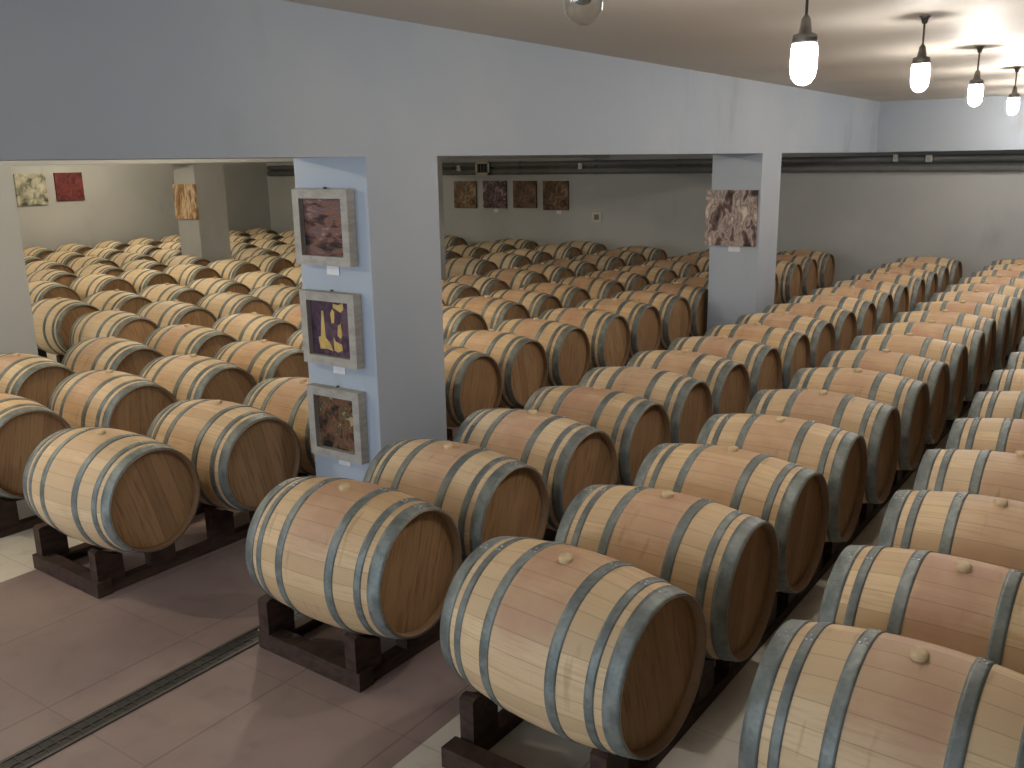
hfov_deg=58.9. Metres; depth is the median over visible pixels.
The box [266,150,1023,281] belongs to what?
wall
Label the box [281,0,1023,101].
ceiling
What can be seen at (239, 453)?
wine barrel
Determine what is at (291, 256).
wine barrel
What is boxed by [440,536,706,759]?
wine barrel
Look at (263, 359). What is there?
wine barrel
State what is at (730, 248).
card
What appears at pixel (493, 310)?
wine barrel
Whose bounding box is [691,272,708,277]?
wine barrel
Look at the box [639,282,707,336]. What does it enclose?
wine barrel
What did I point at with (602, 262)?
wine barrel
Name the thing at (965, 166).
pipe
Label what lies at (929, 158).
sensor box
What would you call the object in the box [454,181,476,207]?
painting
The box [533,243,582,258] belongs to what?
wine barrel
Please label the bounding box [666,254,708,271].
wine barrel
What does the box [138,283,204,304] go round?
wine barrel
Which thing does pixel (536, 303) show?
wine barrel
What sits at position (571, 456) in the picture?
wine barrel
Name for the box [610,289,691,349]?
wine barrel
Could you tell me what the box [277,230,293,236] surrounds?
wine barrel
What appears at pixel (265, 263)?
wine barrel
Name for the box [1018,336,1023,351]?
wine barrel
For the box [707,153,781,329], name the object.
pillar
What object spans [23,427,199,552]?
wine barrel
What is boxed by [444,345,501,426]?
wine barrel
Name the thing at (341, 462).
card
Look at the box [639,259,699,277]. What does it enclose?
wine barrel
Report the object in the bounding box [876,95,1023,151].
beam
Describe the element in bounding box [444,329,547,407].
wine barrel
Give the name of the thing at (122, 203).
wall
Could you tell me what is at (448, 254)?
wine barrel
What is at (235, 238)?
wine barrel
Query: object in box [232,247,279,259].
wine barrel
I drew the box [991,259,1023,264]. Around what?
wine barrel
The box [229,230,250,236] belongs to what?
wine barrel
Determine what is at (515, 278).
wine barrel
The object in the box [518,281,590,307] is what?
wine barrel
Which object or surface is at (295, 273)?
wine barrel
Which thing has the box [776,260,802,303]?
wine barrel
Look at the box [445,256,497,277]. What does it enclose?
wine barrel
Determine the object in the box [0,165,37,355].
pillar
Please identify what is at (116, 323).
wine barrel
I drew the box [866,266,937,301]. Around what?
wine barrel
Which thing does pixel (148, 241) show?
wine barrel
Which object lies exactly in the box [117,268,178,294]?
wine barrel
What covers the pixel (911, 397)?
wine barrel
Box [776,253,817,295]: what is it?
wine barrel
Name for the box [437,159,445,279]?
pillar
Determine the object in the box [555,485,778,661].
wine barrel
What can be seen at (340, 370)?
card
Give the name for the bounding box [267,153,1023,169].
pipe
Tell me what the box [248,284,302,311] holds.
wine barrel
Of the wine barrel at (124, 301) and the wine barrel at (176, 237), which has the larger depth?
the wine barrel at (176, 237)
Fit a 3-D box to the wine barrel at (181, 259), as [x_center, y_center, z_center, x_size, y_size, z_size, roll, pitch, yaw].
[-5.474,-1.847,15.349,0.814,0.687,0.666,9,17,35]
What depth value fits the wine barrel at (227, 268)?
14.29 m
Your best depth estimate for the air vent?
18.51 m
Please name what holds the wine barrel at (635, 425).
on the rack at (362, 663)
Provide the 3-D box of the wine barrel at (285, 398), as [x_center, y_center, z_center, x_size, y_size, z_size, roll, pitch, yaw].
[-1.421,0.285,6.394,0.814,0.686,0.666,8,17,33]
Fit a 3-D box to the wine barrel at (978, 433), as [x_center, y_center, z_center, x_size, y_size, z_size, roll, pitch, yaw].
[2.914,0.546,5.072,0.857,0.734,0.712,8,16,34]
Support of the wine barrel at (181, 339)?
on the rack
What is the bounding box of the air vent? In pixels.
[475,162,490,174]
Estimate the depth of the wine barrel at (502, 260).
14.62 m
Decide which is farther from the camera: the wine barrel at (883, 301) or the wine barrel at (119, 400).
the wine barrel at (883, 301)
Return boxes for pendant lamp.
[562,0,603,25]
[792,0,817,72]
[912,15,930,83]
[969,46,984,99]
[1008,67,1020,109]
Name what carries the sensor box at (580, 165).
attached to the pipe at (1004, 157)
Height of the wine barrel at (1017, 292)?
0.719 m
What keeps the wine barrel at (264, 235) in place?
on the rack
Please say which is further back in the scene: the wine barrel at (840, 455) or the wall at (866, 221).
the wall at (866, 221)
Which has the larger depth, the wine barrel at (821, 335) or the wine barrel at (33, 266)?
the wine barrel at (33, 266)
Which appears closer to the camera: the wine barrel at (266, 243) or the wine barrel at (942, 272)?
the wine barrel at (942, 272)
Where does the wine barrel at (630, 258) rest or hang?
on the rack
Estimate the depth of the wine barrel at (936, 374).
6.78 m
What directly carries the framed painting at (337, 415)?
attached to the pillar at (397, 275)
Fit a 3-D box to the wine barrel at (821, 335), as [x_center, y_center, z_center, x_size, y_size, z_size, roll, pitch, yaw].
[2.600,-0.347,8.731,0.831,0.701,0.680,9,17,35]
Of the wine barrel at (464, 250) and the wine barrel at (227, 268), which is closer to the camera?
the wine barrel at (227, 268)
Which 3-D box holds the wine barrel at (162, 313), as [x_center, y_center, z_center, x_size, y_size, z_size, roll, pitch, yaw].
[-3.762,-0.602,10.166,0.814,0.686,0.666,9,17,35]
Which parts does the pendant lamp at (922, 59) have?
bulb, cord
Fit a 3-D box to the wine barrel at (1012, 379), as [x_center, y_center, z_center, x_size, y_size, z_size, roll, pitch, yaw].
[3.754,0.247,6.233,0.857,0.723,0.701,8,17,34]
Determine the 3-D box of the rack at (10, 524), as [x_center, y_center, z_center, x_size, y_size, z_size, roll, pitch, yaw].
[0.063,-0.387,10.732,0.708,0.270,12.370,9,17,36]
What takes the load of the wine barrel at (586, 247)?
on the rack
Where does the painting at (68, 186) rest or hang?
attached to the wall at (122, 203)
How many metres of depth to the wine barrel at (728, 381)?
6.88 m
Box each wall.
[11,163,270,250]
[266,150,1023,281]
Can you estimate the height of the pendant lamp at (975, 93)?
0.425 m
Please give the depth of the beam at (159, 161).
9.75 m
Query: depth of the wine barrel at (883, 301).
10.16 m
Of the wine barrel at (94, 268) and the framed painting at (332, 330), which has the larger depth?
the wine barrel at (94, 268)
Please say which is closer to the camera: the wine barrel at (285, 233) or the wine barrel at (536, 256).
the wine barrel at (536, 256)
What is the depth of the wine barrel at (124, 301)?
10.84 m
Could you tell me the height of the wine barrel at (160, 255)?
0.687 m
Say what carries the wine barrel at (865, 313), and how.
on the rack at (362, 663)
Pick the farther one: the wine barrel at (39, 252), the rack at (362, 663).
the wine barrel at (39, 252)
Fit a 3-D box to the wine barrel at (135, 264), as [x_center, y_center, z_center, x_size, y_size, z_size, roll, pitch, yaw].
[-5.940,-1.687,14.728,0.814,0.693,0.672,9,18,35]
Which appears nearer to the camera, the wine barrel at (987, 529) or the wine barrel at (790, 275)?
the wine barrel at (987, 529)
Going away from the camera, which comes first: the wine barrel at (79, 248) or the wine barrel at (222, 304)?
the wine barrel at (222, 304)
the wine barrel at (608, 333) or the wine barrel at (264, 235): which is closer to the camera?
the wine barrel at (608, 333)
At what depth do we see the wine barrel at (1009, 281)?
10.90 m
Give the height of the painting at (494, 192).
0.547 m
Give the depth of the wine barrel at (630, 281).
12.02 m
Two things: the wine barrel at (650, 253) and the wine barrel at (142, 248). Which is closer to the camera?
the wine barrel at (650, 253)
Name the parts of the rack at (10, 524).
rail, rail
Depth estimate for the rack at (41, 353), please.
10.68 m
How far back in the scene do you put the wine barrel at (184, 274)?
13.75 m
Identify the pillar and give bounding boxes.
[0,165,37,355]
[172,164,230,261]
[293,156,446,481]
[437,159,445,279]
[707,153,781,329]
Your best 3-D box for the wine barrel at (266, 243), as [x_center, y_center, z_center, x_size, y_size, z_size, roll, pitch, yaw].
[-4.963,-2.623,18.466,0.814,0.696,0.676,9,18,34]
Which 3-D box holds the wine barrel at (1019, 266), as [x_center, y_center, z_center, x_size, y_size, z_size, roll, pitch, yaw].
[6.791,-1.273,12.207,0.840,0.708,0.688,9,17,35]
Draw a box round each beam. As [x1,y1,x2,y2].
[0,0,879,160]
[0,155,609,165]
[11,162,293,166]
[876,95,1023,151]
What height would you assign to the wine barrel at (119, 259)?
0.687 m
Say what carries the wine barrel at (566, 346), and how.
on the rack at (106, 574)
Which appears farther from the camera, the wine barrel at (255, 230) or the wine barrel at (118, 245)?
the wine barrel at (255, 230)
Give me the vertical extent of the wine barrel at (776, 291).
0.687 m
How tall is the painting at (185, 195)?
0.590 m
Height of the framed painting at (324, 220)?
0.440 m
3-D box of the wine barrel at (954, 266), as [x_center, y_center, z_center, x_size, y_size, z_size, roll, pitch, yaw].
[6.085,-1.533,13.315,0.831,0.720,0.699,9,16,36]
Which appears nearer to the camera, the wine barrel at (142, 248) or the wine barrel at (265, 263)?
the wine barrel at (265, 263)
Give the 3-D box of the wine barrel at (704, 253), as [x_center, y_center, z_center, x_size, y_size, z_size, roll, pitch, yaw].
[3.220,-1.801,14.556,0.814,0.687,0.667,9,17,36]
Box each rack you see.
[0,497,43,537]
[32,363,626,598]
[38,349,63,362]
[257,529,556,692]
[441,343,1019,767]
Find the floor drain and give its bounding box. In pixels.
[0,610,302,767]
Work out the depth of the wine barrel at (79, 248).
17.82 m
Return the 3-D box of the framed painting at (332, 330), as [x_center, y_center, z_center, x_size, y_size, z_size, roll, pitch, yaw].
[-1.058,-0.331,5.323,0.441,0.444,0.061,9,17,34]
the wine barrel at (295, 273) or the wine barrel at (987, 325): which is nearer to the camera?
the wine barrel at (987, 325)
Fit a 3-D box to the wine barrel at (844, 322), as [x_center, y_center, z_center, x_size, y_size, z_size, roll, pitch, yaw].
[3.014,-0.489,9.280,0.831,0.701,0.680,9,17,36]
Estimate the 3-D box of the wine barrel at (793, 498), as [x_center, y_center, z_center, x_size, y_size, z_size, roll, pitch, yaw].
[1.123,0.666,4.709,0.840,0.708,0.688,10,17,36]
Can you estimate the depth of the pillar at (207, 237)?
15.76 m
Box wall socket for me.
[592,212,601,221]
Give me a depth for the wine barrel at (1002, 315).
8.99 m
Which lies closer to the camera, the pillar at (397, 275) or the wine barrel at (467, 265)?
the pillar at (397, 275)
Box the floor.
[0,352,1006,767]
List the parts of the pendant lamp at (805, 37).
bulb, cord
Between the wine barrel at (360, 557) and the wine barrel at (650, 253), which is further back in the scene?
the wine barrel at (650, 253)
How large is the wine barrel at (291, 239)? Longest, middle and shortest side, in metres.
0.814 x 0.707 x 0.688 m
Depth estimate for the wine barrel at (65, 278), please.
13.33 m
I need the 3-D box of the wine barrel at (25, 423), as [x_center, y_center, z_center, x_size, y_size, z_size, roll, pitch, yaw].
[-3.418,0.393,6.094,0.814,0.687,0.666,9,17,35]
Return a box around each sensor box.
[578,163,582,168]
[893,154,898,161]
[925,155,932,161]
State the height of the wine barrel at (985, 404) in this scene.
0.723 m
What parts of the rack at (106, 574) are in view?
rail, rail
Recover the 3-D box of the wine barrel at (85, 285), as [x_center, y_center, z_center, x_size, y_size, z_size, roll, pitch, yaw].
[-5.812,-1.235,12.878,0.814,0.687,0.667,9,17,34]
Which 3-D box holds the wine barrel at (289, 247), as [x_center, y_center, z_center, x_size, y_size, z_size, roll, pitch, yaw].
[-4.185,-2.313,17.155,0.814,0.698,0.678,9,16,35]
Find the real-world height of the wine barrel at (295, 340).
0.687 m
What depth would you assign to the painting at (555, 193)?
17.84 m
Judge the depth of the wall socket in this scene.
17.42 m
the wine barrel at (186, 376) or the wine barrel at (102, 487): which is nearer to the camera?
the wine barrel at (102, 487)
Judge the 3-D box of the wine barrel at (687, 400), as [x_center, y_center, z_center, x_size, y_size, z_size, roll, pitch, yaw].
[0.945,0.214,6.566,0.831,0.701,0.680,8,17,33]
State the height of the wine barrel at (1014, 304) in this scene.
0.710 m
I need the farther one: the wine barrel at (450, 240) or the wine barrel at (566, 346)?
the wine barrel at (450, 240)
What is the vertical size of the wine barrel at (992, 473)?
0.723 m
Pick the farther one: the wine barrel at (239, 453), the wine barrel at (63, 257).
the wine barrel at (63, 257)
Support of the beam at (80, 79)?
attached to the ceiling
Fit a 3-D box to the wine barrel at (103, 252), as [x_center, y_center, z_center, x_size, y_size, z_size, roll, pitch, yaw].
[-7.628,-2.239,17.090,0.814,0.687,0.667,8,17,33]
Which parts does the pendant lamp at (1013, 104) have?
bulb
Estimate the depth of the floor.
4.13 m
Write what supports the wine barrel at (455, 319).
on the rack at (10, 524)
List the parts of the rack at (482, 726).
rail, rail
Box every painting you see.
[13,173,48,205]
[53,172,84,200]
[172,184,198,219]
[291,187,357,266]
[299,289,364,369]
[307,383,368,464]
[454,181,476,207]
[483,181,506,207]
[513,181,536,207]
[543,181,568,209]
[704,190,758,246]
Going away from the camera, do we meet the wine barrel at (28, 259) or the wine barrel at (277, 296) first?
the wine barrel at (277, 296)
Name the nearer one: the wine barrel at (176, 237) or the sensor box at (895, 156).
the sensor box at (895, 156)
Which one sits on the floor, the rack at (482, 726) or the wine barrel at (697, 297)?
the rack at (482, 726)
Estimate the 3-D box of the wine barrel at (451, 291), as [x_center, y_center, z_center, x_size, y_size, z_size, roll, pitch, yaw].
[-0.858,-0.981,11.503,0.814,0.686,0.666,9,17,35]
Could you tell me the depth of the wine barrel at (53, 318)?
10.23 m
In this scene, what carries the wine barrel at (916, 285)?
on the rack at (362, 663)
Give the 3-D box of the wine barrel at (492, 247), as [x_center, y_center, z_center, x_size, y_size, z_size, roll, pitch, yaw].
[-0.365,-2.332,16.965,0.814,0.687,0.667,9,17,35]
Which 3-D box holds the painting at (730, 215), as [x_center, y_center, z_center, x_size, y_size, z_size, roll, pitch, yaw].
[2.452,-1.858,10.166,0.598,0.616,0.040,9,17,34]
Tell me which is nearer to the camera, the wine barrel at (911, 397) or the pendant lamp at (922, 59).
the pendant lamp at (922, 59)
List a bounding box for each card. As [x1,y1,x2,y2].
[327,266,339,274]
[333,366,345,374]
[339,460,350,466]
[728,246,739,251]
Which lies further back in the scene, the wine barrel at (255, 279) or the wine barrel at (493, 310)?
the wine barrel at (255, 279)
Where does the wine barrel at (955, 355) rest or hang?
on the rack at (482, 726)
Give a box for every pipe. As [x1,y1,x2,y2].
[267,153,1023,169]
[267,162,1023,175]
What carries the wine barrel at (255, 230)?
on the rack
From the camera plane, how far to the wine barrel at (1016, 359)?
6.82 m
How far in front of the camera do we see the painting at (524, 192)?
18.24 m
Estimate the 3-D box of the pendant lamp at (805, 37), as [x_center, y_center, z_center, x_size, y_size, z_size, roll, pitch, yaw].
[1.153,-1.428,3.559,0.102,0.492,0.102,9,17,34]
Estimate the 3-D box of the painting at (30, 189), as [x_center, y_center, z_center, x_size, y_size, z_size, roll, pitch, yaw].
[-9.439,-3.818,17.822,0.040,0.607,0.607,9,17,34]
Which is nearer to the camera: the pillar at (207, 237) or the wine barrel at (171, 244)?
the pillar at (207, 237)
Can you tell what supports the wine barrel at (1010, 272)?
on the rack at (482, 726)
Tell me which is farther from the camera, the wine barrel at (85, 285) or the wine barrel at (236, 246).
the wine barrel at (236, 246)
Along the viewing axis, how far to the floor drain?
4.04 m
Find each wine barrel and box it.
[0,353,74,407]
[0,392,70,498]
[23,246,54,259]
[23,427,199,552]
[24,254,41,263]
[25,259,73,274]
[27,268,77,286]
[28,279,81,303]
[31,297,99,354]
[43,250,84,264]
[48,370,177,435]
[54,243,92,254]
[61,336,163,375]
[66,255,118,271]
[69,273,136,301]
[69,309,158,347]
[74,263,124,276]
[83,247,123,258]
[83,289,151,313]
[92,240,130,250]
[108,251,157,266]
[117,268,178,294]
[119,259,168,271]
[122,243,161,254]
[127,237,162,245]
[136,299,216,327]
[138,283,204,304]
[139,354,256,403]
[143,324,236,357]
[146,399,300,510]
[148,248,181,262]
[156,241,180,249]
[158,234,179,242]
[162,263,220,285]
[163,254,210,265]
[186,277,250,295]
[196,292,273,319]
[206,258,260,279]
[211,312,298,343]
[214,339,308,383]
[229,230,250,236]
[229,235,255,242]
[230,241,256,256]
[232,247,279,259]
[233,271,296,289]
[242,254,294,273]
[243,377,315,475]
[244,227,277,234]
[245,476,461,638]
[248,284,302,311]
[249,232,282,239]
[249,238,286,248]
[268,243,295,254]
[272,304,301,329]
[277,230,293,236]
[278,236,294,244]
[278,251,300,266]
[278,266,301,284]
[286,329,302,349]
[363,438,548,564]
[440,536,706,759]
[441,280,480,305]
[442,304,487,338]
[444,273,509,296]
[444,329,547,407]
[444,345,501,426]
[445,235,467,246]
[445,244,489,257]
[445,250,461,259]
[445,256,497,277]
[448,295,530,329]
[453,408,617,529]
[471,241,515,252]
[478,252,531,268]
[484,267,548,288]
[487,288,562,318]
[493,318,590,386]
[495,238,538,248]
[503,248,553,263]
[517,262,575,282]
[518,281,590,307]
[524,385,670,485]
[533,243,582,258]
[539,306,630,370]
[540,258,597,275]
[555,275,624,298]
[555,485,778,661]
[560,240,606,254]
[570,253,625,270]
[575,297,661,361]
[579,365,712,443]
[584,269,649,290]
[593,249,645,265]
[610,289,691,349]
[616,264,677,283]
[617,245,667,260]
[627,349,750,414]
[633,443,828,592]
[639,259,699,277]
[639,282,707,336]
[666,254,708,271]
[667,275,708,288]
[667,335,781,401]
[688,251,709,256]
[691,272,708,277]
[696,413,866,541]
[704,322,810,388]
[735,311,835,367]
[738,619,1023,767]
[746,389,900,503]
[763,302,856,350]
[774,272,778,303]
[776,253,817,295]
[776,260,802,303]
[777,249,834,288]
[788,293,876,335]
[788,367,929,469]
[810,285,893,333]
[817,545,1023,674]
[820,349,949,443]
[830,279,908,320]
[849,333,967,419]
[850,272,924,311]
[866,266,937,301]
[875,320,984,400]
[877,490,1023,571]
[880,261,948,292]
[893,310,995,383]
[896,255,961,284]
[913,449,1023,501]
[914,300,1010,369]
[930,290,1021,354]
[945,282,1023,343]
[946,417,1023,452]
[958,275,1023,288]
[968,391,1023,418]
[971,268,1023,278]
[982,263,1023,270]
[988,369,1023,390]
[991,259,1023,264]
[1006,351,1023,369]
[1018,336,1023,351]
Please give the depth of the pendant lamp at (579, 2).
2.17 m
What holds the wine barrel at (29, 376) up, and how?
on the rack
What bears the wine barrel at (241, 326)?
on the rack
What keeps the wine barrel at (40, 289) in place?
on the rack
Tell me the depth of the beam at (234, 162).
14.57 m
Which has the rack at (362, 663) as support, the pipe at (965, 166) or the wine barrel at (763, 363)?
the wine barrel at (763, 363)
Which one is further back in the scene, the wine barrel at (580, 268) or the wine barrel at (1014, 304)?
the wine barrel at (580, 268)
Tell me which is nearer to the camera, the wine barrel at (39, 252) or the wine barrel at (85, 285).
the wine barrel at (85, 285)
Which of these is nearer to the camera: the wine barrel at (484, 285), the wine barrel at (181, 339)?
the wine barrel at (181, 339)
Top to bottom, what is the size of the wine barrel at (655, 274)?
0.686 m
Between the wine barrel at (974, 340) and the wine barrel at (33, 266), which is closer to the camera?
the wine barrel at (974, 340)
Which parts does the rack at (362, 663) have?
rail, rail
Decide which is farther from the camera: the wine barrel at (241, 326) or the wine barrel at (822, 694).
the wine barrel at (241, 326)
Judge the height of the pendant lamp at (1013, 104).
0.425 m
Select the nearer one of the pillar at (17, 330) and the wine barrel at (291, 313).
the pillar at (17, 330)
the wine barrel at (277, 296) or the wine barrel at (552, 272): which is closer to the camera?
the wine barrel at (277, 296)
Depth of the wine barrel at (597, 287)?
11.43 m
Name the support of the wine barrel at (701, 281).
on the rack at (106, 574)
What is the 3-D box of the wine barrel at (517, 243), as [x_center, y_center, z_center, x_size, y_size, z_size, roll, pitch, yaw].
[0.066,-2.486,17.564,0.814,0.687,0.667,9,17,35]
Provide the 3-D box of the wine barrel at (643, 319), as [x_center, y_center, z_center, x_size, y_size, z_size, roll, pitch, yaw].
[1.119,-0.595,9.799,0.814,0.687,0.666,9,17,34]
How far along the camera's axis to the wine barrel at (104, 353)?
7.77 m
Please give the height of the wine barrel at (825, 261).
0.687 m
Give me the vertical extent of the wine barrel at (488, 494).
0.701 m
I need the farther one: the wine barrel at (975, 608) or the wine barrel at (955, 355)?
the wine barrel at (955, 355)
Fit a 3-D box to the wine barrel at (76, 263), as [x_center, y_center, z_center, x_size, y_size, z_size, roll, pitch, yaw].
[-7.138,-1.848,15.469,0.814,0.686,0.666,8,17,33]
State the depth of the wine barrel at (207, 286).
11.95 m
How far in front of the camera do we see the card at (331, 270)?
5.25 m
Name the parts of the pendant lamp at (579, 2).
bulb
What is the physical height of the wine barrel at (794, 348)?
0.701 m
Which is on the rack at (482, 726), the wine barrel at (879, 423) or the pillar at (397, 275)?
the wine barrel at (879, 423)
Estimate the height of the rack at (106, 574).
0.270 m
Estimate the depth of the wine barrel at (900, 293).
10.72 m
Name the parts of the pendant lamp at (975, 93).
bulb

